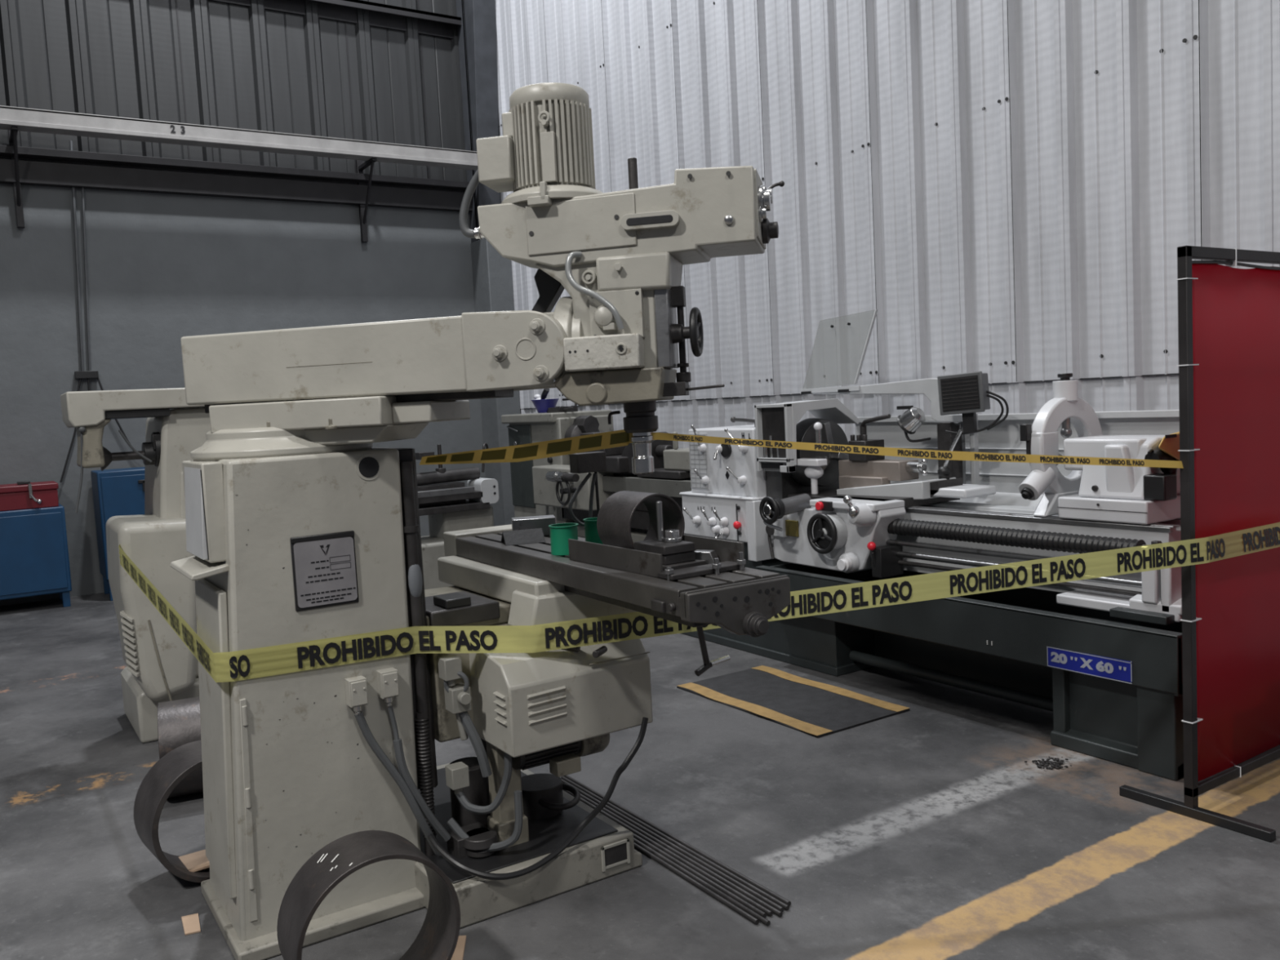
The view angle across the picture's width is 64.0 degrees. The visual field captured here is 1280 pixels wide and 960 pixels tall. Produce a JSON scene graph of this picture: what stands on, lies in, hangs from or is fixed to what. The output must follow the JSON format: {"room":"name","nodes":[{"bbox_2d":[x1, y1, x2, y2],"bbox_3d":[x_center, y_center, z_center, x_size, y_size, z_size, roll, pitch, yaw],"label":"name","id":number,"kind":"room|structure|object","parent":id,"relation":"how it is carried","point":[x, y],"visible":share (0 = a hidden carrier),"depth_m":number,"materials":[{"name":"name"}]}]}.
{"room":"metal workshop","nodes":[
{"label":"metal workshop","id":0,"kind":"room"},
{"bbox_2d":[0,183,485,605],"bbox_3d":[-6.895,-0.721,9.241,12.600,3.970,0.250,-6,5,-33],"label":"wall","id":1,"kind":"structure","parent":0,"point":[163,268],"depth_m":10.36,"materials":[{"name":"paint"}]},
{"bbox_2d":[59,140,142,482],"bbox_3d":[-5.377,-1.637,9.984,0.761,3.277,0.080,-6,5,-33],"label":"conduit","id":2,"kind":"object","parent":1,"relation":"attached to","point":[91,374],"visible":0.67,"depth_m":9.95,"materials":[{"name":"grey metal"}]},
{"bbox_2d":[0,0,467,182],"bbox_3d":[-7.124,-5.195,8.804,12.500,5.030,0.058,-6,5,-33],"label":"cladding","id":3,"kind":"object","parent":1,"relation":"attached to","point":[198,62],"visible":0.69,"depth_m":10.74,"materials":[{"name":"metal"}]},
{"bbox_2d":[209,0,461,39],"bbox_3d":[-7.084,-4.777,8.761,12.450,0.200,0.170,-6,5,-33],"label":"trim","id":4,"kind":"structure","parent":3,"relation":"attached to","point":[380,15],"depth_m":11.39,"materials":[{"name":"metal"}]},
{"bbox_2d":[0,145,472,212],"bbox_3d":[-6.942,-2.831,8.891,12.500,0.310,0.260,-6,5,-33],"label":"beam","id":5,"kind":"structure","parent":1,"relation":"attached to","point":[38,166],"depth_m":10.53,"materials":[{"name":"metal"}]},
{"bbox_2d":[0,105,478,242],"bbox_3d":[-6.974,-2.729,8.588,12.100,0.975,0.580,-6,5,-33],"label":"wall rail","id":6,"kind":"object","parent":1,"relation":"attached to","point":[13,119],"visible":0.91,"depth_m":10.11,"materials":[{"name":"metal"}]},
{"bbox_2d":[0,592,1279,959],"bbox_3d":[-2.390,1.575,2.090,16.000,0.001,22.000,-6,5,-33],"label":"floor","id":7,"kind":"structure","parent":0,"point":[926,831],"depth_m":3.75,"materials":[{"name":"concrete"}]},
{"bbox_2d":[0,503,71,607],"bbox_3d":[-5.926,0.746,9.359,1.200,0.930,0.612,-6,5,-33],"label":"base cabinet","id":8,"kind":"object","parent":7,"relation":"on","point":[34,560],"visible":0.98,"depth_m":9.28,"materials":[{"name":"blue metal"}]},
{"bbox_2d":[0,480,58,511],"bbox_3d":[-5.953,0.170,9.273,1.180,0.228,0.586,-6,5,-33],"label":"tool chest","id":9,"kind":"object","parent":8,"relation":"on","point":[37,495],"visible":1,"depth_m":9.26,"materials":[{"name":"red paint"}]},
{"bbox_2d":[17,480,30,484],"bbox_3d":[-5.655,0.026,9.394,0.100,0.025,0.120,-6,5,-33],"label":"box","id":10,"kind":"object","parent":9,"relation":"on","point":[24,482],"visible":1,"depth_m":9.35,"materials":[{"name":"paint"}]},
{"bbox_2d":[90,466,144,600],"bbox_3d":[-4.875,0.495,10.023,0.740,1.220,0.630,-6,5,-33],"label":"cabinet","id":11,"kind":"object","parent":7,"relation":"on","point":[116,491],"visible":0.32,"depth_m":9.66,"materials":[{"name":"blue metal"}]},
{"bbox_2d":[60,387,210,742],"bbox_3d":[-2.379,0.408,5.578,1.206,1.800,0.890,-6,5,-33],"label":"machine","id":12,"kind":"object","parent":7,"relation":"on","point":[161,667],"visible":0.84,"depth_m":5.13,"materials":[{"name":"beige paint"}]},
{"bbox_2d":[133,740,209,882],"bbox_3d":[-1.555,1.187,3.694,0.445,0.445,0.240,-7,6,-40],"label":"ring","id":13,"kind":"object","parent":7,"relation":"on","point":[156,787],"visible":0.46,"depth_m":3.56,"materials":[{"name":"grey metal"}]},
{"bbox_2d":[178,848,209,871],"bbox_3d":[-1.544,1.364,3.714,0.230,0.017,0.170,-6,5,-33],"label":"cardboard piece","id":14,"kind":"object","parent":13,"relation":"in","point":[195,861],"visible":0.21,"depth_m":3.68,"materials":[{"name":"beige cardboard"}]},
{"bbox_2d":[157,697,203,798],"bbox_3d":[-1.883,1.159,4.529,0.420,0.410,0.410,-5,5,-23],"label":"ring","id":15,"kind":"object","parent":7,"relation":"on","point":[179,721],"visible":0.25,"depth_m":4.34,"materials":[{"name":"grey metal"}]},
{"bbox_2d":[181,913,200,935],"bbox_3d":[-1.447,1.431,3.299,0.051,0.006,0.135,-5,5,-26],"label":"scrap","id":16,"kind":"object","parent":7,"relation":"on","point":[191,925],"visible":1,"depth_m":3.29,"materials":[{"name":"wood"}]},
{"bbox_2d":[276,830,460,959],"bbox_3d":[-0.737,1.212,2.795,0.445,0.445,0.200,-6,5,-33],"label":"ring","id":17,"kind":"object","parent":7,"relation":"on","point":[437,939],"visible":1,"depth_m":2.77,"materials":[{"name":"grey metal"}]},
{"bbox_2d":[414,442,498,589],"bbox_3d":[-1.815,0.353,9.044,1.104,1.330,0.600,-6,5,-33],"label":"machine","id":18,"kind":"object","parent":7,"relation":"on","point":[449,505],"visible":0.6,"depth_m":8.97,"materials":[{"name":"paint"}]},
{"bbox_2d":[450,935,466,959],"bbox_3d":[-0.541,1.402,3.045,0.036,0.008,0.173,-3,4,-5],"label":"scrap","id":19,"kind":"object","parent":7,"relation":"on","point":[458,954],"visible":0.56,"depth_m":3.05,"materials":[{"name":"wood"}]},
{"bbox_2d":[169,82,791,959],"bbox_3d":[-0.555,0.102,3.298,1.623,2.553,1.914,-6,5,-33],"label":"machine","id":20,"kind":"object","parent":7,"relation":"on","point":[299,528],"visible":0.98,"depth_m":3.17,"materials":[{"name":"beige paint"}]},
{"bbox_2d":[417,767,617,884],"bbox_3d":[-0.603,1.220,3.790,0.610,0.008,1.000,-6,5,-33],"label":"tray","id":21,"kind":"object","parent":20,"relation":"on","point":[547,831],"depth_m":3.49,"materials":[{"name":"black paint"}]},
{"bbox_2d":[501,528,545,546],"bbox_3d":[-0.442,0.211,3.853,0.150,0.048,0.115,-4,4,-17],"label":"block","id":22,"kind":"object","parent":20,"relation":"on","point":[527,535],"visible":1,"depth_m":3.83,"materials":[{"name":"grey metal"}]},
{"bbox_2d":[511,515,555,535],"bbox_3d":[-0.421,0.183,4.057,0.170,0.070,0.100,-4,4,-9],"label":"block","id":23,"kind":"object","parent":20,"relation":"on","point":[543,522],"visible":0.53,"depth_m":4.01,"materials":[{"name":"silver metal"}]},
{"bbox_2d":[548,523,577,555],"bbox_3d":[-0.259,0.202,3.506,0.102,0.098,0.102,-6,5,-33],"label":"plastic cup","id":24,"kind":"object","parent":20,"relation":"on","point":[560,533],"visible":0.93,"depth_m":3.46,"materials":[{"name":"green plastic"}]},
{"bbox_2d":[568,451,606,526],"bbox_3d":[-0.194,0.070,3.699,0.151,0.336,0.060,-6,5,-33],"label":"hose","id":25,"kind":"object","parent":20,"relation":"on","point":[595,461],"visible":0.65,"depth_m":3.68,"materials":[{"name":"rubber"}]},
{"bbox_2d":[582,517,603,544],"bbox_3d":[-0.149,0.186,3.637,0.102,0.098,0.102,-6,5,-33],"label":"plastic cup","id":26,"kind":"object","parent":20,"relation":"on","point":[592,535],"visible":0.39,"depth_m":3.60,"materials":[{"name":"green plastic"}]},
{"bbox_2d":[568,538,664,577],"bbox_3d":[-0.066,0.234,3.147,0.054,0.068,0.535,-6,5,-33],"label":"plate","id":27,"kind":"object","parent":20,"relation":"on","point":[647,563],"visible":0.88,"depth_m":3.11,"materials":[{"name":"metal"}]},
{"bbox_2d":[596,490,684,549],"bbox_3d":[0.001,0.143,3.273,0.212,0.208,0.204,-6,5,-33],"label":"ring","id":28,"kind":"object","parent":20,"relation":"on","point":[615,516],"visible":0.75,"depth_m":3.25,"materials":[{"name":"grey metal"}]},
{"bbox_2d":[634,501,706,570],"bbox_3d":[0.087,0.162,3.085,0.140,0.196,0.180,-6,5,-33],"label":"block stack","id":29,"kind":"object","parent":20,"relation":"on","point":[677,553],"visible":0.9,"depth_m":3.04,"materials":[{"name":"metal"}]},
{"bbox_2d":[118,522,1279,682],"bbox_3d":[-0.219,0.393,3.757,5.501,0.254,1.894,-2,4,14],"label":"barrier tape","id":30,"kind":"object","parent":20,"relation":"attached to","point":[237,665],"visible":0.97,"depth_m":3.41,"materials":[{"name":"yellow plastic"}]},
{"bbox_2d":[657,560,744,580],"bbox_3d":[0.178,0.261,2.960,0.260,0.016,0.075,-6,5,-33],"label":"bar","id":31,"kind":"object","parent":20,"relation":"on","point":[703,570],"visible":0.95,"depth_m":2.93,"materials":[{"name":"metal"}]},
{"bbox_2d":[664,567,673,580],"bbox_3d":[0.082,0.263,2.877,0.028,0.035,0.024,-6,5,-33],"label":"bolt","id":32,"kind":"object","parent":31,"relation":"on","point":[668,571],"visible":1,"depth_m":2.87,"materials":[{"name":"metal"}]},
{"bbox_2d":[694,550,719,564],"bbox_3d":[0.192,0.236,3.091,0.098,0.045,0.040,-1,5,27],"label":"step block","id":33,"kind":"object","parent":20,"relation":"on","point":[709,556],"visible":0.39,"depth_m":3.07,"materials":[{"name":"metal"}]},
{"bbox_2d":[681,534,745,567],"bbox_3d":[0.161,0.216,3.186,0.054,0.075,0.455,-6,5,-33],"label":"plate","id":34,"kind":"object","parent":20,"relation":"on","point":[726,550],"visible":0.48,"depth_m":3.09,"materials":[{"name":"metal"}]},
{"bbox_2d":[711,558,721,574],"bbox_3d":[0.220,0.247,2.930,0.028,0.045,0.024,-6,5,-33],"label":"bolt","id":35,"kind":"object","parent":20,"relation":"on","point":[716,566],"visible":1,"depth_m":2.92,"materials":[{"name":"metal"}]},
{"bbox_2d":[737,551,746,570],"bbox_3d":[0.295,0.236,2.979,0.028,0.052,0.024,-6,5,-33],"label":"bolt","id":36,"kind":"object","parent":20,"relation":"on","point":[740,562],"visible":1,"depth_m":2.97,"materials":[{"name":"metal"}]},
{"bbox_2d":[419,429,1183,468],"bbox_3d":[0.605,-0.079,3.354,2.681,0.254,0.379,-3,4,-3],"label":"barrier tape","id":37,"kind":"object","parent":20,"relation":"attached to","point":[540,450],"visible":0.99,"depth_m":3.32,"materials":[{"name":"yellow plastic"}]},
{"bbox_2d":[501,398,691,543],"bbox_3d":[-0.215,0.094,9.031,1.032,1.681,3.850,-6,5,-33],"label":"machine","id":38,"kind":"object","parent":7,"relation":"on","point":[544,486],"visible":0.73,"depth_m":9.27,"materials":[{"name":"paint"}]},
{"bbox_2d":[531,398,559,413],"bbox_3d":[-0.927,-0.725,10.032,0.274,0.130,0.274,-6,5,-33],"label":"plastic bowl","id":39,"kind":"object","parent":38,"relation":"on","point":[541,406],"visible":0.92,"depth_m":9.94,"materials":[{"name":"blue plastic"}]},
{"bbox_2d":[533,394,546,399],"bbox_3d":[-0.976,-0.783,10.062,0.114,0.123,0.184,-6,5,-33],"label":"rag","id":40,"kind":"object","parent":39,"relation":"in","point":[536,397],"visible":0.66,"depth_m":10.06,"materials":[{"name":"fabric"}]},
{"bbox_2d":[540,388,549,399],"bbox_3d":[-0.944,-0.795,9.979,0.062,0.216,0.233,-5,5,-29],"label":"brush","id":41,"kind":"object","parent":39,"relation":"in","point":[545,391],"visible":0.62,"depth_m":9.91,"materials":[{"name":"black paint"}]},
{"bbox_2d":[563,790,766,917],"bbox_3d":[-0.005,1.315,3.758,0.016,0.015,1.443,-6,5,-32],"label":"rod","id":42,"kind":"object","parent":7,"relation":"on","point":[713,883],"visible":0.66,"depth_m":3.42,"materials":[{"name":"grey metal"}]},
{"bbox_2d":[562,789,773,915],"bbox_3d":[0.014,1.314,3.765,0.016,0.015,1.441,-6,5,-33],"label":"rod","id":43,"kind":"object","parent":7,"relation":"on","point":[721,883],"visible":0.66,"depth_m":3.54,"materials":[{"name":"grey metal"}]},
{"bbox_2d":[561,778,783,911],"bbox_3d":[0.039,1.310,3.801,0.016,0.015,1.480,-6,5,-33],"label":"rod","id":44,"kind":"object","parent":7,"relation":"on","point":[744,887],"visible":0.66,"depth_m":3.60,"materials":[{"name":"grey metal"}]},
{"bbox_2d":[560,776,789,910],"bbox_3d":[0.063,1.309,3.803,0.017,0.015,1.458,-6,5,-33],"label":"rod","id":45,"kind":"object","parent":7,"relation":"on","point":[760,891],"visible":0.84,"depth_m":3.62,"materials":[{"name":"grey metal"}]},
{"bbox_2d":[563,774,791,906],"bbox_3d":[0.066,1.306,3.836,0.016,0.015,1.477,-6,5,-33],"label":"rod","id":46,"kind":"object","parent":7,"relation":"on","point":[783,900],"visible":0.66,"depth_m":3.65,"materials":[{"name":"grey metal"}]},
{"bbox_2d":[580,793,782,916],"bbox_3d":[0.024,1.312,3.787,0.016,0.015,1.511,-6,5,-33],"label":"rod","id":47,"kind":"object","parent":7,"relation":"on","point":[780,913],"visible":0.66,"depth_m":3.52,"materials":[{"name":"black metal"}]},
{"bbox_2d":[633,841,759,924],"bbox_3d":[-0.046,1.319,3.746,0.016,0.015,1.498,-6,5,-32],"label":"rod","id":48,"kind":"object","parent":7,"relation":"on","point":[735,908],"visible":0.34,"depth_m":3.36,"materials":[{"name":"black metal"}]},
{"bbox_2d":[633,837,770,925],"bbox_3d":[-0.009,1.318,3.726,0.016,0.015,1.477,-6,5,-32],"label":"rod","id":49,"kind":"object","parent":7,"relation":"on","point":[761,918],"visible":0.66,"depth_m":3.37,"materials":[{"name":"black metal"}]},
{"bbox_2d":[676,665,910,737],"bbox_3d":[0.776,1.150,5.423,0.630,0.015,1.145,-6,5,-33],"label":"floor mat","id":50,"kind":"object","parent":7,"relation":"on","point":[815,708],"visible":1,"depth_m":5.34,"materials":[{"name":"black rubber"}]},
{"bbox_2d":[679,309,1183,780],"bbox_3d":[1.503,0.042,5.726,1.190,2.100,3.615,-6,5,-33],"label":"lathe","id":51,"kind":"object","parent":7,"relation":"on","point":[1103,655],"visible":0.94,"depth_m":5.53,"materials":[{"name":"grey metal"}]},
{"bbox_2d":[795,457,826,494],"bbox_3d":[1.028,-0.019,6.110,0.102,0.215,0.210,-6,5,-33],"label":"knob","id":52,"kind":"object","parent":51,"relation":"on","point":[809,468],"depth_m":6.09,"materials":[{"name":"white plastic"}]},
{"bbox_2d":[774,398,859,465],"bbox_3d":[1.054,-0.308,6.387,0.554,0.385,0.335,-6,5,-33],"label":"hood","id":53,"kind":"object","parent":51,"relation":"attached to","point":[832,412],"depth_m":6.23,"materials":[{"name":"grey paint"}]},
{"bbox_2d":[896,405,930,442],"bbox_3d":[1.591,-0.326,5.970,0.138,0.216,0.202,-6,5,-33],"label":"work lamp","id":54,"kind":"object","parent":51,"relation":"attached to","point":[910,420],"depth_m":5.94,"materials":[{"name":"silver metal"}]},
{"bbox_2d":[755,563,1182,696],"bbox_3d":[1.493,0.614,5.743,0.945,0.280,3.615,-6,5,-33],"label":"tray","id":55,"kind":"object","parent":51,"relation":"on","point":[1095,635],"depth_m":4.61,"materials":[{"name":"black metal"}]},
{"bbox_2d":[937,371,1008,479],"bbox_3d":[1.804,-0.260,5.665,0.244,0.671,0.387,-6,5,-33],"label":"monitor","id":56,"kind":"object","parent":51,"relation":"attached to","point":[962,395],"depth_m":5.64,"materials":[{"name":"metal"}]},
{"bbox_2d":[1018,373,1102,516],"bbox_3d":[2.105,-0.183,5.057,0.687,0.683,0.118,-6,5,-33],"label":"lathe steady rest","id":57,"kind":"object","parent":51,"relation":"attached to","point":[1065,406],"visible":0.68,"depth_m":4.96,"materials":[{"name":"white paint"}]},
{"bbox_2d":[1057,435,1180,524],"bbox_3d":[2.318,-0.032,4.718,0.485,0.408,0.717,-6,5,-33],"label":"tailstock","id":58,"kind":"object","parent":51,"relation":"on","point":[1107,493],"visible":0.59,"depth_m":4.63,"materials":[{"name":"white paint"}]},
{"bbox_2d":[1143,431,1179,501],"bbox_3d":[2.381,-0.074,4.548,0.433,0.303,0.118,-6,5,-33],"label":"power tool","id":59,"kind":"object","parent":58,"relation":"on","point":[1157,486],"visible":0.69,"depth_m":4.46,"materials":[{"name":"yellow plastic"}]},
{"bbox_2d":[1024,756,1071,768],"bbox_3d":[1.724,1.188,4.288,0.173,0.018,0.136,-5,5,-22],"label":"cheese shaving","id":60,"kind":"object","parent":7,"relation":"on","point":[1044,763],"visible":1,"depth_m":4.28,"materials":[{"name":"metal"}]},
{"bbox_2d":[1119,245,1279,842],"bbox_3d":[2.683,0.129,4.113,1.778,2.047,0.550,-6,5,-33],"label":"screen","id":61,"kind":"object","parent":7,"relation":"on","point":[1228,317],"visible":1,"depth_m":3.79,"materials":[{"name":"black paint"}]},
{"bbox_2d":[1191,263,1279,781],"bbox_3d":[2.678,0.098,4.119,1.695,1.878,0.009,-6,5,-33],"label":"curtain","id":62,"kind":"object","parent":61,"relation":"hanging from","point":[1236,312],"depth_m":3.82,"materials":[{"name":"red plastic"}]},
{"bbox_2d":[495,0,1279,448],"bbox_3d":[2.004,-3.009,6.557,0.068,8.000,17.000,-6,5,-33],"label":"wall","id":63,"kind":"structure","parent":0,"point":[1014,188],"depth_m":6.81,"materials":[{"name":"white metal"}]},
{"bbox_2d":[455,0,500,243],"bbox_3d":[-1.850,-5.312,11.821,0.290,5.800,0.620,-6,5,-33],"label":"column","id":64,"kind":"structure","parent":63,"relation":"attached to","point":[477,33],"depth_m":11.85,"materials":[{"name":"grey metal"}]},
{"bbox_2d":[471,238,520,526],"bbox_3d":[-1.674,-1.033,12.213,0.305,3.600,0.450,-6,5,-33],"label":"column","id":65,"kind":"structure","parent":63,"relation":"attached to","point":[492,278],"depth_m":12.03,"materials":[{"name":"metal"}]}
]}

